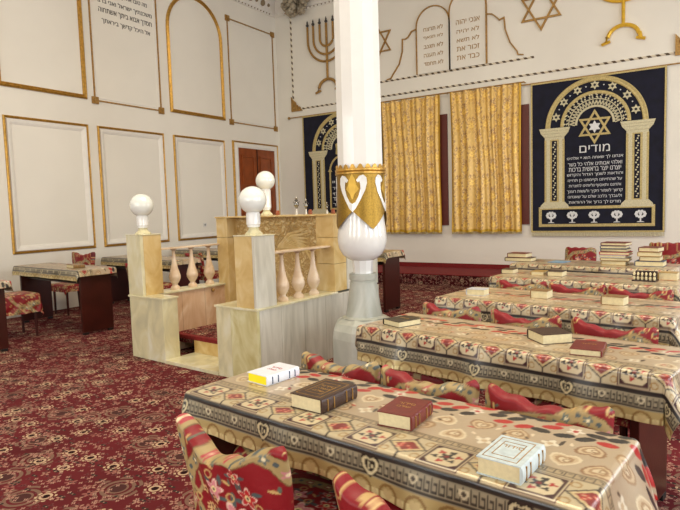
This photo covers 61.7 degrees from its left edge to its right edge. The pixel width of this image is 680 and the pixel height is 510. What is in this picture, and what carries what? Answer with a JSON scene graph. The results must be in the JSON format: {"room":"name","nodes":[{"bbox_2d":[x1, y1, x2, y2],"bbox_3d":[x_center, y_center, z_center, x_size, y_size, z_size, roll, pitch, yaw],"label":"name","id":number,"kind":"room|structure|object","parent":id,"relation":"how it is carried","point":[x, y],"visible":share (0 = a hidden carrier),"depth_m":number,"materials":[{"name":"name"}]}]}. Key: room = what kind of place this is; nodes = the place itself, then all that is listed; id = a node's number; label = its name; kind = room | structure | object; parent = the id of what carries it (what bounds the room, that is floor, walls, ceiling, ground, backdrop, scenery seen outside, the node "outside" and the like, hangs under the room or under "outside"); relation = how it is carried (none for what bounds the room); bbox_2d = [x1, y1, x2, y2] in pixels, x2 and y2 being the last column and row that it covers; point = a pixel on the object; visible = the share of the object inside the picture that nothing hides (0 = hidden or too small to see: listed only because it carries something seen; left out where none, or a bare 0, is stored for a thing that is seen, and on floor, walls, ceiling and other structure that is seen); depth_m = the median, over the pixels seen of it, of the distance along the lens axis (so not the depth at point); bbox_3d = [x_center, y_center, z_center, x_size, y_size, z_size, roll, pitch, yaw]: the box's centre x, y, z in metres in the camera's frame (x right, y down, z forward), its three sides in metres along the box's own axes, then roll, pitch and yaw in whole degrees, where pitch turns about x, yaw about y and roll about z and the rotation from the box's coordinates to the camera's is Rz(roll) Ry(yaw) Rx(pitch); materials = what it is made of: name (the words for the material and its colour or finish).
{"room":"house of worship","nodes":[
{"label":"house of worship","id":0,"kind":"room"},
{"bbox_2d":[0,0,281,318],"bbox_3d":[-5.651,-2.333,7.652,0.200,6.750,15.540,1,6,33],"label":"wall","id":1,"kind":"structure","parent":0,"point":[40,47],"depth_m":10.20,"materials":[{"name":"paint"}]},
{"bbox_2d":[0,0,87,98],"bbox_3d":[-4.686,-3.843,8.881,0.045,2.568,1.463,1,6,33],"label":"trim","id":2,"kind":"structure","parent":1,"relation":"attached to","point":[79,5],"depth_m":9.44,"materials":[{"name":"gold metal"}]},
{"bbox_2d":[2,114,95,254],"bbox_3d":[-4.599,-1.105,9.123,0.030,2.088,1.398,1,6,33],"label":"trim","id":3,"kind":"structure","parent":1,"relation":"attached to","point":[3,115],"depth_m":8.84,"materials":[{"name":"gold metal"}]},
{"bbox_2d":[97,0,151,35],"bbox_3d":[-3.840,-4.340,10.222,0.006,0.605,1.140,1,6,33],"label":"lettering","id":4,"kind":"object","parent":1,"relation":"attached to","point":[127,8],"depth_m":10.24,"materials":[{"name":"paint"}]},
{"bbox_2d":[88,0,161,110],"bbox_3d":[-3.838,-3.808,10.233,0.018,2.244,1.434,1,6,33],"label":"trim","id":5,"kind":"structure","parent":1,"relation":"attached to","point":[88,0],"depth_m":10.23,"materials":[{"name":"gold metal"}]},
{"bbox_2d":[97,126,169,246],"bbox_3d":[-3.746,-1.239,10.452,0.030,2.088,1.428,1,6,33],"label":"trim","id":6,"kind":"structure","parent":1,"relation":"attached to","point":[98,127],"depth_m":10.01,"materials":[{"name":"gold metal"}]},
{"bbox_2d":[166,0,225,120],"bbox_3d":[-2.922,-4.046,11.630,0.045,2.398,1.508,1,6,33],"label":"trim","id":7,"kind":"structure","parent":1,"relation":"attached to","point":[173,2],"depth_m":11.63,"materials":[{"name":"gold metal"}]},
{"bbox_2d":[173,135,227,240],"bbox_3d":[-2.855,-1.380,11.839,0.030,2.088,1.418,1,6,33],"label":"trim","id":8,"kind":"structure","parent":1,"relation":"attached to","point":[174,136],"depth_m":11.38,"materials":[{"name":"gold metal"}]},
{"bbox_2d":[226,19,275,128],"bbox_3d":[-2.007,-4.097,13.083,0.018,2.244,1.554,1,6,33],"label":"trim","id":9,"kind":"structure","parent":1,"relation":"attached to","point":[230,19],"depth_m":12.90,"materials":[{"name":"beige wood"}]},
{"bbox_2d":[233,0,274,17],"bbox_3d":[-5.456,-5.380,7.279,0.420,0.630,15.040,1,6,33],"label":"trim","id":10,"kind":"structure","parent":1,"relation":"attached to","point":[253,3],"depth_m":13.25,"materials":[{"name":"white paint"}]},
{"bbox_2d":[232,140,279,215],"bbox_3d":[-1.890,-1.046,13.329,0.060,3.035,1.500,1,6,33],"label":"trim","id":11,"kind":"structure","parent":1,"relation":"attached to","point":[236,144],"depth_m":12.93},
{"bbox_2d":[238,147,275,215],"bbox_3d":[-1.871,-0.993,13.316,0.108,2.930,1.280,1,6,33],"label":"door","id":12,"kind":"structure","parent":1,"relation":"in","point":[252,162],"depth_m":13.14,"materials":[{"name":"brown wood"}]},
{"bbox_2d":[0,282,679,509],"bbox_3d":[0.106,1.197,4.311,13.626,0.108,15.540,1,6,33],"label":"floor","id":13,"kind":"structure","parent":0,"point":[87,423],"depth_m":4.23,"materials":[{"name":"carpet"}]},
{"bbox_2d":[0,288,8,351],"bbox_3d":[-4.665,0.687,6.871,1.950,0.800,0.500,2,6,37],"label":"table","id":14,"kind":"object","parent":13,"relation":"on","point":[4,344],"visible":0.94,"depth_m":6.44,"materials":[{"name":"brown wood"}]},
{"bbox_2d":[0,279,13,291],"bbox_3d":[-4.668,0.361,6.841,2.036,0.155,0.593,2,6,37],"label":"tablecloth","id":15,"kind":"object","parent":14,"relation":"on","point":[6,284],"visible":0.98,"depth_m":6.42,"materials":[{"name":"fabric"}]},
{"bbox_2d":[5,291,43,335],"bbox_3d":[-4.125,0.762,7.215,0.546,0.563,0.522,2,6,38],"label":"chair","id":16,"kind":"object","parent":13,"relation":"on","point":[17,302],"visible":0.77,"depth_m":7.10,"materials":[{"name":"red fabric"}]},
{"bbox_2d":[20,274,113,334],"bbox_3d":[-3.786,0.569,7.833,1.720,0.825,0.500,2,6,37],"label":"table","id":17,"kind":"object","parent":13,"relation":"on","point":[95,291],"visible":0.7,"depth_m":7.41,"materials":[{"name":"brown wood"}]},
{"bbox_2d":[27,277,78,283],"bbox_3d":[-3.787,0.336,7.822,1.580,0.020,0.280,2,6,37],"label":"shelf","id":18,"kind":"object","parent":17,"relation":"attached to","point":[28,278],"depth_m":7.77,"materials":[{"name":"brown wood"}]},
{"bbox_2d":[12,262,117,281],"bbox_3d":[-3.788,0.231,7.802,1.806,0.155,0.594,2,6,37],"label":"tablecloth","id":19,"kind":"object","parent":17,"relation":"on","point":[50,270],"visible":0.89,"depth_m":7.46,"materials":[{"name":"fabric"}]},
{"bbox_2d":[51,252,95,315],"bbox_3d":[-4.197,0.435,8.908,0.658,0.944,0.509,2,6,37],"label":"chair","id":20,"kind":"object","parent":13,"relation":"on","point":[87,259],"visible":0.39,"depth_m":8.86,"materials":[{"name":"red fabric"}]},
{"bbox_2d":[107,263,196,302],"bbox_3d":[-3.098,0.440,9.311,1.900,0.800,0.500,2,6,37],"label":"table","id":21,"kind":"object","parent":13,"relation":"on","point":[120,285],"visible":0.16,"depth_m":9.79,"materials":[{"name":"brown wood"}]},
{"bbox_2d":[114,266,169,271],"bbox_3d":[-3.099,0.220,9.301,1.760,0.020,0.280,2,6,37],"label":"shelf","id":22,"kind":"object","parent":21,"relation":"attached to","point":[117,267],"depth_m":9.55,"materials":[{"name":"brown wood"}]},
{"bbox_2d":[101,255,202,268],"bbox_3d":[-3.100,0.114,9.280,1.987,0.154,0.594,2,6,37],"label":"tablecloth","id":23,"kind":"object","parent":21,"relation":"on","point":[120,260],"visible":0.39,"depth_m":9.11,"materials":[{"name":"fabric"}]},
{"bbox_2d":[184,253,218,282],"bbox_3d":[-2.342,0.352,9.901,0.517,0.834,0.598,2,6,38],"label":"chair","id":24,"kind":"object","parent":13,"relation":"on","point":[200,269],"visible":0.33,"depth_m":9.63,"materials":[{"name":"red fabric"}]},
{"bbox_2d":[197,258,217,283],"bbox_3d":[-2.236,0.304,10.652,1.900,0.800,0.500,2,6,37],"label":"table","id":25,"kind":"object","parent":13,"relation":"on","point":[212,259],"visible":0.03,"depth_m":10.78,"materials":[{"name":"brown wood"}]},
{"bbox_2d":[175,248,217,257],"bbox_3d":[-2.239,-0.022,10.621,1.987,0.154,0.594,2,6,37],"label":"tablecloth","id":26,"kind":"object","parent":25,"relation":"on","point":[213,251],"visible":0.3,"depth_m":10.72,"materials":[{"name":"fabric"}]},
{"bbox_2d":[207,434,238,454],"bbox_3d":[0.150,0.948,2.103,1.572,0.760,0.500,2,6,40],"label":"table","id":27,"kind":"object","parent":13,"relation":"on","point":[226,448],"visible":0.08,"depth_m":2.46,"materials":[{"name":"brown wood"}]},
{"bbox_2d":[182,363,658,509],"bbox_3d":[0.165,0.683,2.052,1.711,0.233,0.610,2,6,40],"label":"tablecloth","id":28,"kind":"object","parent":27,"relation":"on","point":[433,465],"visible":0.8,"depth_m":1.80,"materials":[{"name":"fabric"}]},
{"bbox_2d":[247,362,299,385],"bbox_3d":[-0.291,0.522,2.506,0.132,0.043,0.190,2,6,41],"label":"book","id":29,"kind":"object","parent":28,"relation":"on","point":[274,373],"visible":1,"depth_m":2.47,"materials":[{"name":"white paper"}]},
{"bbox_2d":[290,378,357,414],"bbox_3d":[-0.059,0.536,2.173,0.158,0.056,0.215,2,6,38],"label":"book","id":30,"kind":"object","parent":28,"relation":"on","point":[320,397],"visible":1,"depth_m":2.13,"materials":[{"name":"brown leather"}]},
{"bbox_2d":[377,396,432,430],"bbox_3d":[0.228,0.546,1.972,0.132,0.051,0.175,1,5,32],"label":"book","id":31,"kind":"object","parent":28,"relation":"on","point":[403,413],"visible":1,"depth_m":1.93,"materials":[{"name":"red leather"}]},
{"bbox_2d":[476,435,545,485],"bbox_3d":[0.480,0.569,1.592,0.132,0.051,0.175,2,6,39],"label":"book","id":32,"kind":"object","parent":28,"relation":"on","point":[509,459],"visible":1,"depth_m":1.55,"materials":[{"name":"white leather"}]},
{"bbox_2d":[125,213,378,376],"bbox_3d":[-0.894,0.301,6.213,1.926,1.446,1.942,2,6,37],"label":"bimah","id":33,"kind":"object","parent":13,"relation":"on","point":[280,294],"visible":0.93,"depth_m":5.78,"materials":[{"name":"beige stone"}]},
{"bbox_2d":[129,194,153,234],"bbox_3d":[-2.079,-0.431,5.986,0.242,0.423,0.242,2,6,37],"label":"globe lamp","id":34,"kind":"object","parent":33,"relation":"on","point":[141,205],"visible":1,"depth_m":5.92,"materials":[{"name":"white glass"}]},
{"bbox_2d":[238,186,265,234],"bbox_3d":[-0.762,-0.390,4.989,0.242,0.423,0.242,2,6,37],"label":"globe lamp","id":35,"kind":"object","parent":33,"relation":"on","point":[252,200],"visible":1,"depth_m":4.92,"materials":[{"name":"white glass"}]},
{"bbox_2d":[256,171,274,214],"bbox_3d":[-0.933,-0.779,7.164,0.242,0.553,0.242,2,6,37],"label":"globe lamp","id":36,"kind":"object","parent":33,"relation":"on","point":[265,180],"visible":0.95,"depth_m":7.09,"materials":[{"name":"white glass"}]},
{"bbox_2d":[175,413,338,509],"bbox_3d":[-0.190,0.928,1.950,0.517,0.847,0.590,2,6,39],"label":"chair","id":37,"kind":"object","parent":13,"relation":"on","point":[264,479],"visible":0.87,"depth_m":1.70,"materials":[{"name":"red fabric"}]},
{"bbox_2d":[233,351,380,475],"bbox_3d":[-0.135,0.895,2.538,0.502,0.815,0.496,2,6,40],"label":"chair","id":38,"kind":"object","parent":13,"relation":"on","point":[369,372],"visible":0.13,"depth_m":2.56,"materials":[{"name":"red fabric"}]},
{"bbox_2d":[333,0,389,366],"bbox_3d":[0.131,-2.279,4.879,0.582,6.740,0.582,-2,5,2],"label":"column","id":39,"kind":"structure","parent":13,"relation":"on","point":[361,220],"depth_m":4.83,"materials":[{"name":"white paint"}]},
{"bbox_2d":[332,471,390,509],"bbox_3d":[0.321,0.943,1.468,0.517,0.865,0.591,2,6,39],"label":"chair","id":40,"kind":"object","parent":13,"relation":"on","point":[350,495],"visible":1,"depth_m":1.33,"materials":[{"name":"red fabric"}]},
{"bbox_2d":[377,256,399,311],"bbox_3d":[0.159,0.360,8.701,1.550,0.860,0.500,2,6,36],"label":"table","id":41,"kind":"object","parent":13,"relation":"on","point":[391,268],"visible":0.38,"depth_m":8.24,"materials":[{"name":"brown wood"}]},
{"bbox_2d":[377,250,405,262],"bbox_3d":[0.156,0.004,8.668,1.636,0.155,0.597,2,6,36],"label":"tablecloth","id":42,"kind":"object","parent":41,"relation":"on","point":[386,254],"visible":0.15,"depth_m":8.13,"materials":[{"name":"fabric"}]},
{"bbox_2d":[318,364,479,509],"bbox_3d":[0.234,0.908,2.234,0.502,0.814,0.496,2,6,40],"label":"chair","id":43,"kind":"object","parent":13,"relation":"on","point":[468,392],"visible":0.12,"depth_m":2.28,"materials":[{"name":"red fabric"}]},
{"bbox_2d":[378,273,489,286],"bbox_3d":[3.827,0.459,10.167,11.500,0.200,1.190,1,6,33],"label":"step","id":44,"kind":"structure","parent":13,"relation":"on","point":[470,281],"depth_m":10.68,"materials":[{"name":"carpet"}]},
{"bbox_2d":[396,302,480,384],"bbox_3d":[0.615,0.762,3.764,0.502,0.834,0.498,3,6,44],"label":"chair","id":45,"kind":"object","parent":13,"relation":"on","point":[474,313],"visible":0.12,"depth_m":3.74,"materials":[{"name":"red fabric"}]},
{"bbox_2d":[452,308,561,402],"bbox_3d":[0.999,0.780,3.393,0.502,0.835,0.498,3,6,44],"label":"chair","id":46,"kind":"object","parent":13,"relation":"on","point":[497,317],"visible":0.18,"depth_m":3.44,"materials":[{"name":"red fabric"}]},
{"bbox_2d":[367,362,666,501],"bbox_3d":[0.943,0.834,3.212,1.724,0.760,0.530,3,6,44],"label":"table","id":47,"kind":"object","parent":13,"relation":"on","point":[652,439],"visible":0.16,"depth_m":2.72,"materials":[{"name":"brown wood"}]},
{"bbox_2d":[355,312,679,440],"bbox_3d":[0.944,0.585,3.167,1.855,0.265,0.646,3,6,44],"label":"tablecloth","id":48,"kind":"object","parent":47,"relation":"on","point":[640,381],"visible":0.86,"depth_m":2.83,"materials":[{"name":"fabric"}]},
{"bbox_2d":[383,315,420,327],"bbox_3d":[0.389,0.416,3.587,0.180,0.037,0.162,-5,6,-33],"label":"book","id":49,"kind":"object","parent":48,"relation":"on","point":[404,320],"visible":1,"depth_m":3.54,"materials":[{"name":"brown paper"}]},
{"bbox_2d":[527,327,572,344],"bbox_3d":[1.120,0.430,3.049,0.170,0.052,0.172,-3,5,-9],"label":"book","id":50,"kind":"object","parent":48,"relation":"on","point":[546,335],"visible":1,"depth_m":2.98,"materials":[{"name":"brown paper"}]},
{"bbox_2d":[569,339,606,357],"bbox_3d":[1.222,0.457,2.798,0.148,0.033,0.200,1,5,31],"label":"book","id":51,"kind":"object","parent":48,"relation":"on","point":[589,348],"visible":1,"depth_m":2.75,"materials":[{"name":"red leather"}]},
{"bbox_2d":[496,280,547,289],"bbox_3d":[1.450,0.649,4.845,0.502,0.832,0.498,2,6,41],"label":"chair","id":52,"kind":"object","parent":13,"relation":"on","point":[504,284],"visible":0.1,"depth_m":4.93,"materials":[{"name":"red fabric"}]},
{"bbox_2d":[485,383,614,433],"bbox_3d":[0.613,0.922,1.921,0.502,0.816,0.496,2,6,40],"label":"chair","id":53,"kind":"object","parent":13,"relation":"on","point":[601,419],"visible":0.12,"depth_m":1.99,"materials":[{"name":"red fabric"}]},
{"bbox_2d":[549,282,606,295],"bbox_3d":[1.807,0.662,4.532,0.502,0.836,0.498,2,6,41],"label":"chair","id":54,"kind":"object","parent":13,"relation":"on","point":[601,290],"visible":0.1,"depth_m":4.60,"materials":[{"name":"red fabric"}]},
{"bbox_2d":[565,247,596,260],"bbox_3d":[3.355,0.320,8.128,0.517,0.839,0.504,2,6,41],"label":"chair","id":55,"kind":"object","parent":13,"relation":"on","point":[575,253],"visible":0.27,"depth_m":8.20,"materials":[{"name":"red fabric"}]},
{"bbox_2d":[534,316,658,436],"bbox_3d":[1.371,0.798,3.034,0.502,0.836,0.498,3,6,44],"label":"chair","id":56,"kind":"object","parent":13,"relation":"on","point":[578,326],"visible":0.1,"depth_m":3.04,"materials":[{"name":"red fabric"}]},
{"bbox_2d":[607,285,673,300],"bbox_3d":[2.158,0.676,4.225,0.502,0.836,0.498,2,6,41],"label":"chair","id":57,"kind":"object","parent":13,"relation":"on","point":[668,295],"visible":0.09,"depth_m":4.28,"materials":[{"name":"red fabric"}]},
{"bbox_2d":[649,242,679,263],"bbox_3d":[4.036,0.328,7.096,0.517,0.949,0.505,2,6,41],"label":"chair","id":58,"kind":"object","parent":13,"relation":"on","point":[671,253],"visible":0.16,"depth_m":7.16,"materials":[{"name":"red fabric"}]},
{"bbox_3d":[1.651,0.718,4.358,1.669,0.760,0.660,2,6,41],"label":"table","id":59,"kind":"object","parent":13,"relation":"on","visible":0},
{"bbox_2d":[434,287,679,346],"bbox_3d":[1.659,0.467,4.319,1.803,0.262,0.789,2,6,41],"label":"tablecloth","id":60,"kind":"object","parent":59,"relation":"on","point":[664,315],"visible":0.73,"depth_m":4.02,"materials":[{"name":"fabric"}]},
{"bbox_2d":[466,287,488,295],"bbox_3d":[1.128,0.299,4.673,0.158,0.050,0.120,1,6,35],"label":"book","id":61,"kind":"object","parent":60,"relation":"on","point":[477,291],"visible":1,"depth_m":4.63,"materials":[{"name":"white paper"}]},
{"bbox_2d":[530,288,552,298],"bbox_3d":[1.565,0.300,4.429,0.138,0.060,0.130,2,6,40],"label":"book","id":62,"kind":"object","parent":60,"relation":"on","point":[539,293],"visible":1,"depth_m":4.39,"materials":[{"name":"beige paper"}]},
{"bbox_2d":[600,294,628,305],"bbox_3d":[1.953,0.319,4.051,0.158,0.060,0.120,3,6,44],"label":"book","id":63,"kind":"object","parent":60,"relation":"on","point":[607,299],"visible":1,"depth_m":4.01,"materials":[{"name":"beige paper"}]},
{"bbox_3d":[2.407,0.596,5.571,1.648,0.760,0.680,2,6,41],"label":"table","id":64,"kind":"object","parent":13,"relation":"on","visible":0},
{"bbox_2d":[488,270,679,301],"bbox_3d":[2.416,0.339,5.533,1.780,0.250,0.801,2,6,41],"label":"tablecloth","id":65,"kind":"object","parent":64,"relation":"on","point":[578,280],"visible":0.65,"depth_m":5.32,"materials":[{"name":"fabric"}]},
{"bbox_2d":[546,270,566,276],"bbox_3d":[2.168,0.183,5.700,0.158,0.050,0.140,2,6,40],"label":"book","id":66,"kind":"object","parent":65,"relation":"on","point":[556,273],"visible":1,"depth_m":5.66,"materials":[{"name":"beige paper"}]},
{"bbox_2d":[632,270,658,281],"bbox_3d":[2.766,0.190,5.161,0.195,0.087,0.140,2,6,41],"label":"book","id":67,"kind":"object","parent":65,"relation":"on","point":[644,276],"visible":1,"depth_m":5.14,"materials":[{"name":"beige paper"}]},
{"bbox_2d":[658,271,678,280],"bbox_3d":[2.995,0.189,5.193,0.158,0.070,0.120,2,6,40],"label":"book","id":68,"kind":"object","parent":65,"relation":"on","point":[662,275],"visible":0.89,"depth_m":5.15,"materials":[{"name":"beige paper"}]},
{"bbox_3d":[2.993,0.484,6.728,1.721,0.760,0.660,2,6,42],"label":"table","id":69,"kind":"object","parent":13,"relation":"on","visible":0},
{"bbox_2d":[509,259,679,276],"bbox_3d":[3.004,0.223,6.688,1.860,0.243,0.796,2,6,42],"label":"tablecloth","id":70,"kind":"object","parent":69,"relation":"on","point":[581,266],"visible":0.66,"depth_m":6.49,"materials":[{"name":"fabric"}]},
{"bbox_2d":[505,257,535,261],"bbox_3d":[2.304,0.050,7.281,0.348,0.050,0.180,2,6,40],"label":"book","id":71,"kind":"object","parent":70,"relation":"on","point":[529,259],"visible":0.8,"depth_m":7.20,"materials":[{"name":"beige paper"}]},
{"bbox_2d":[507,252,531,257],"bbox_3d":[2.294,-0.003,7.282,0.258,0.055,0.170,3,7,45],"label":"book","id":72,"kind":"object","parent":71,"relation":"on","point":[511,254],"visible":1,"depth_m":7.23,"materials":[{"name":"beige paper"}]},
{"bbox_2d":[601,261,629,265],"bbox_3d":[3.164,0.083,6.548,0.268,0.050,0.200,2,6,41],"label":"book","id":73,"kind":"object","parent":70,"relation":"on","point":[621,263],"visible":0.72,"depth_m":6.46,"materials":[{"name":"beige paper"}]},
{"bbox_2d":[600,257,631,260],"bbox_3d":[3.164,0.041,6.535,0.308,0.035,0.210,1,6,35],"label":"book","id":74,"kind":"object","parent":73,"relation":"on","point":[601,258],"visible":0.82,"depth_m":6.45,"materials":[{"name":"beige paper"}]},
{"bbox_2d":[599,255,630,257],"bbox_3d":[3.150,0.009,6.536,0.286,0.030,0.200,3,6,43],"label":"book","id":75,"kind":"object","parent":74,"relation":"on","point":[603,256],"visible":0.71,"depth_m":6.45,"materials":[{"name":"beige paper"}]},
{"bbox_2d":[599,251,632,254],"bbox_3d":[3.163,-0.025,6.534,0.318,0.035,0.200,2,6,39],"label":"book","id":76,"kind":"object","parent":75,"relation":"on","point":[600,252],"visible":0.78,"depth_m":6.45,"materials":[{"name":"beige paper"}]},
{"bbox_2d":[600,248,630,251],"bbox_3d":[3.161,-0.060,6.535,0.278,0.035,0.200,2,6,42],"label":"book","id":77,"kind":"object","parent":76,"relation":"on","point":[628,249],"visible":0.73,"depth_m":6.46,"materials":[{"name":"beige paper"}]},
{"bbox_2d":[600,245,629,248],"bbox_3d":[3.148,-0.095,6.529,0.278,0.035,0.200,2,6,37],"label":"book","id":78,"kind":"object","parent":77,"relation":"on","point":[601,246],"visible":0.85,"depth_m":6.45,"materials":[{"name":"beige paper"}]},
{"bbox_2d":[600,241,631,245],"bbox_3d":[3.159,-0.130,6.518,0.278,0.035,0.200,3,7,45],"label":"book","id":79,"kind":"object","parent":78,"relation":"on","point":[607,243],"visible":1,"depth_m":6.45,"materials":[{"name":"beige paper"}]},
{"bbox_2d":[634,259,666,266],"bbox_3d":[3.435,0.090,6.303,0.288,0.060,0.200,2,6,39],"label":"book","id":80,"kind":"object","parent":70,"relation":"on","point":[662,263],"visible":0.95,"depth_m":6.22,"materials":[{"name":"beige paper"}]},
{"bbox_2d":[639,256,662,261],"bbox_3d":[3.435,0.035,6.290,0.208,0.050,0.180,2,6,39],"label":"book","id":81,"kind":"object","parent":80,"relation":"on","point":[641,258],"visible":0.82,"depth_m":6.22,"materials":[{"name":"beige paper"}]},
{"bbox_2d":[637,251,662,256],"bbox_3d":[3.419,-0.015,6.289,0.228,0.050,0.180,2,6,36],"label":"book","id":82,"kind":"object","parent":81,"relation":"on","point":[643,254],"visible":0.86,"depth_m":6.21,"materials":[{"name":"beige paper"}]},
{"bbox_2d":[638,246,663,251],"bbox_3d":[3.433,-0.066,6.285,0.190,0.050,0.208,-6,6,-43],"label":"book","id":83,"kind":"object","parent":82,"relation":"on","point":[643,248],"visible":1,"depth_m":6.23,"materials":[{"name":"beige paper"}]},
{"bbox_2d":[275,0,679,264],"bbox_3d":[4.216,-2.860,10.410,13.426,6.750,0.200,1,6,33],"label":"wall","id":84,"kind":"structure","parent":0,"point":[574,38],"depth_m":10.96,"materials":[{"name":"paint"}]},
{"bbox_2d":[281,0,309,17],"bbox_3d":[-1.023,-5.887,13.087,1.267,0.784,0.384,1,6,34],"label":"ornament","id":85,"kind":"object","parent":84,"relation":"attached to","point":[291,9],"depth_m":13.04,"materials":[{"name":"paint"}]},
{"bbox_2d":[275,0,332,17],"bbox_3d":[3.872,-5.884,9.955,13.226,0.630,0.420,1,6,33],"label":"trim","id":86,"kind":"structure","parent":84,"relation":"attached to","point":[279,11],"depth_m":13.15,"materials":[{"name":"white paint"}]},
{"bbox_2d":[288,111,335,119],"bbox_3d":[0.039,-3.255,12.880,3.070,0.070,0.070,1,6,33],"label":"rod","id":87,"kind":"object","parent":84,"relation":"attached to","point":[289,118],"visible":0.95,"depth_m":13.40,"materials":[{"name":"gold metal"}]},
{"bbox_2d":[302,112,382,213],"bbox_3d":[0.076,-1.929,12.983,2.210,2.650,0.050,1,6,32],"label":"tapestry","id":88,"kind":"object","parent":87,"relation":"hanging from","point":[320,152],"visible":0.37,"depth_m":13.30,"materials":[{"name":"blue fabric"}]},
{"bbox_2d":[306,15,335,93],"bbox_3d":[-0.299,-4.565,12.977,1.110,1.695,0.068,1,6,33],"label":"relief","id":89,"kind":"object","parent":84,"relation":"attached to","point":[326,44],"visible":0.77,"depth_m":13.00,"materials":[{"name":"gold metal"}]},
{"bbox_2d":[379,29,390,56],"bbox_3d":[0.770,-4.581,12.309,0.741,0.856,0.034,1,6,33],"label":"star","id":90,"kind":"object","parent":84,"relation":"attached to","point":[389,30],"visible":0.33,"depth_m":12.18,"materials":[{"name":"gold metal"}]},
{"bbox_2d":[378,265,502,276],"bbox_3d":[3.819,0.354,10.152,11.500,0.012,1.195,1,6,33],"label":"step","id":91,"kind":"structure","parent":84,"relation":"attached to","point":[479,272],"depth_m":11.16,"materials":[{"name":"red carpet"}]},
{"bbox_2d":[440,114,448,224],"bbox_3d":[1.599,-1.755,12.066,1.460,2.260,0.030,1,6,33],"label":"window","id":92,"kind":"structure","parent":84,"relation":"in","point":[443,117],"depth_m":11.70,"materials":[{"name":"brown wood"}]},
{"bbox_2d":[381,81,525,102],"bbox_3d":[2.131,-3.263,11.521,3.170,0.028,0.114,1,6,33],"label":"curtain rod","id":93,"kind":"object","parent":84,"relation":"attached to","point":[522,81],"visible":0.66,"depth_m":11.38,"materials":[{"name":"gold metal"}]},
{"bbox_2d":[381,95,441,233],"bbox_3d":[1.496,-1.855,12.018,1.355,2.823,0.093,1,6,33],"label":"curtain","id":94,"kind":"object","parent":93,"relation":"hanging from","point":[410,128],"visible":0.98,"depth_m":11.99,"materials":[{"name":"gold fabric"}]},
{"bbox_2d":[450,83,521,233],"bbox_3d":[2.844,-1.832,11.161,1.410,2.833,0.090,1,6,33],"label":"curtain","id":95,"kind":"object","parent":93,"relation":"hanging from","point":[485,123],"visible":1,"depth_m":11.13,"materials":[{"name":"gold fabric"}]},
{"bbox_2d":[399,262,509,268],"bbox_3d":[4.168,0.255,10.625,13.226,0.088,0.020,1,6,33],"label":"step","id":96,"kind":"structure","parent":84,"relation":"attached to","point":[420,264],"depth_m":11.76,"materials":[{"name":"red carpet"}]},
{"bbox_2d":[386,0,523,79],"bbox_3d":[2.196,-4.472,11.395,2.894,1.506,0.050,1,6,33],"label":"relief","id":97,"kind":"object","parent":84,"relation":"attached to","point":[454,38],"visible":1,"depth_m":11.37,"materials":[{"name":"paint"}]},
{"bbox_2d":[380,56,533,82],"bbox_3d":[2.238,-3.713,11.458,3.240,0.040,0.028,1,6,33],"label":"trim","id":98,"kind":"structure","parent":84,"relation":"attached to","point":[530,57],"depth_m":11.38,"materials":[{"name":"paint"}]},
{"bbox_2d":[290,18,674,108],"bbox_3d":[2.748,-4.484,11.052,9.290,2.230,0.028,1,6,33],"label":"trim","id":99,"kind":"structure","parent":84,"relation":"attached to","point":[669,53],"depth_m":11.02,"materials":[{"name":"paint"}]},
{"bbox_2d":[521,104,529,223],"bbox_3d":[2.946,-1.726,11.203,1.520,2.260,0.030,1,6,33],"label":"window","id":100,"kind":"structure","parent":84,"relation":"in","point":[525,170],"depth_m":10.82,"materials":[{"name":"brown wood"}]},
{"bbox_2d":[521,0,560,30],"bbox_3d":[3.683,-4.538,10.442,0.726,0.838,0.034,1,6,33],"label":"star","id":101,"kind":"object","parent":84,"relation":"attached to","point":[551,1],"visible":1,"depth_m":10.47,"materials":[{"name":"gold metal"}]},
{"bbox_2d":[521,62,679,85],"bbox_3d":[4.699,-3.164,9.896,3.570,0.070,0.070,1,6,33],"label":"rod","id":102,"kind":"object","parent":84,"relation":"attached to","point":[679,62],"visible":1,"depth_m":9.94,"materials":[{"name":"gold metal"}]},
{"bbox_2d":[531,65,666,235],"bbox_3d":[4.529,-1.751,10.142,2.210,2.835,0.044,1,6,33],"label":"tapestry","id":103,"kind":"object","parent":102,"relation":"hanging from","point":[598,142],"visible":1,"depth_m":10.09,"materials":[{"name":"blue fabric"}]},
{"bbox_2d":[601,0,645,45],"bbox_3d":[4.824,-4.474,9.695,1.110,1.695,0.068,1,6,33],"label":"relief","id":104,"kind":"object","parent":84,"relation":"attached to","point":[636,28],"visible":1,"depth_m":9.71,"materials":[{"name":"gold metal"}]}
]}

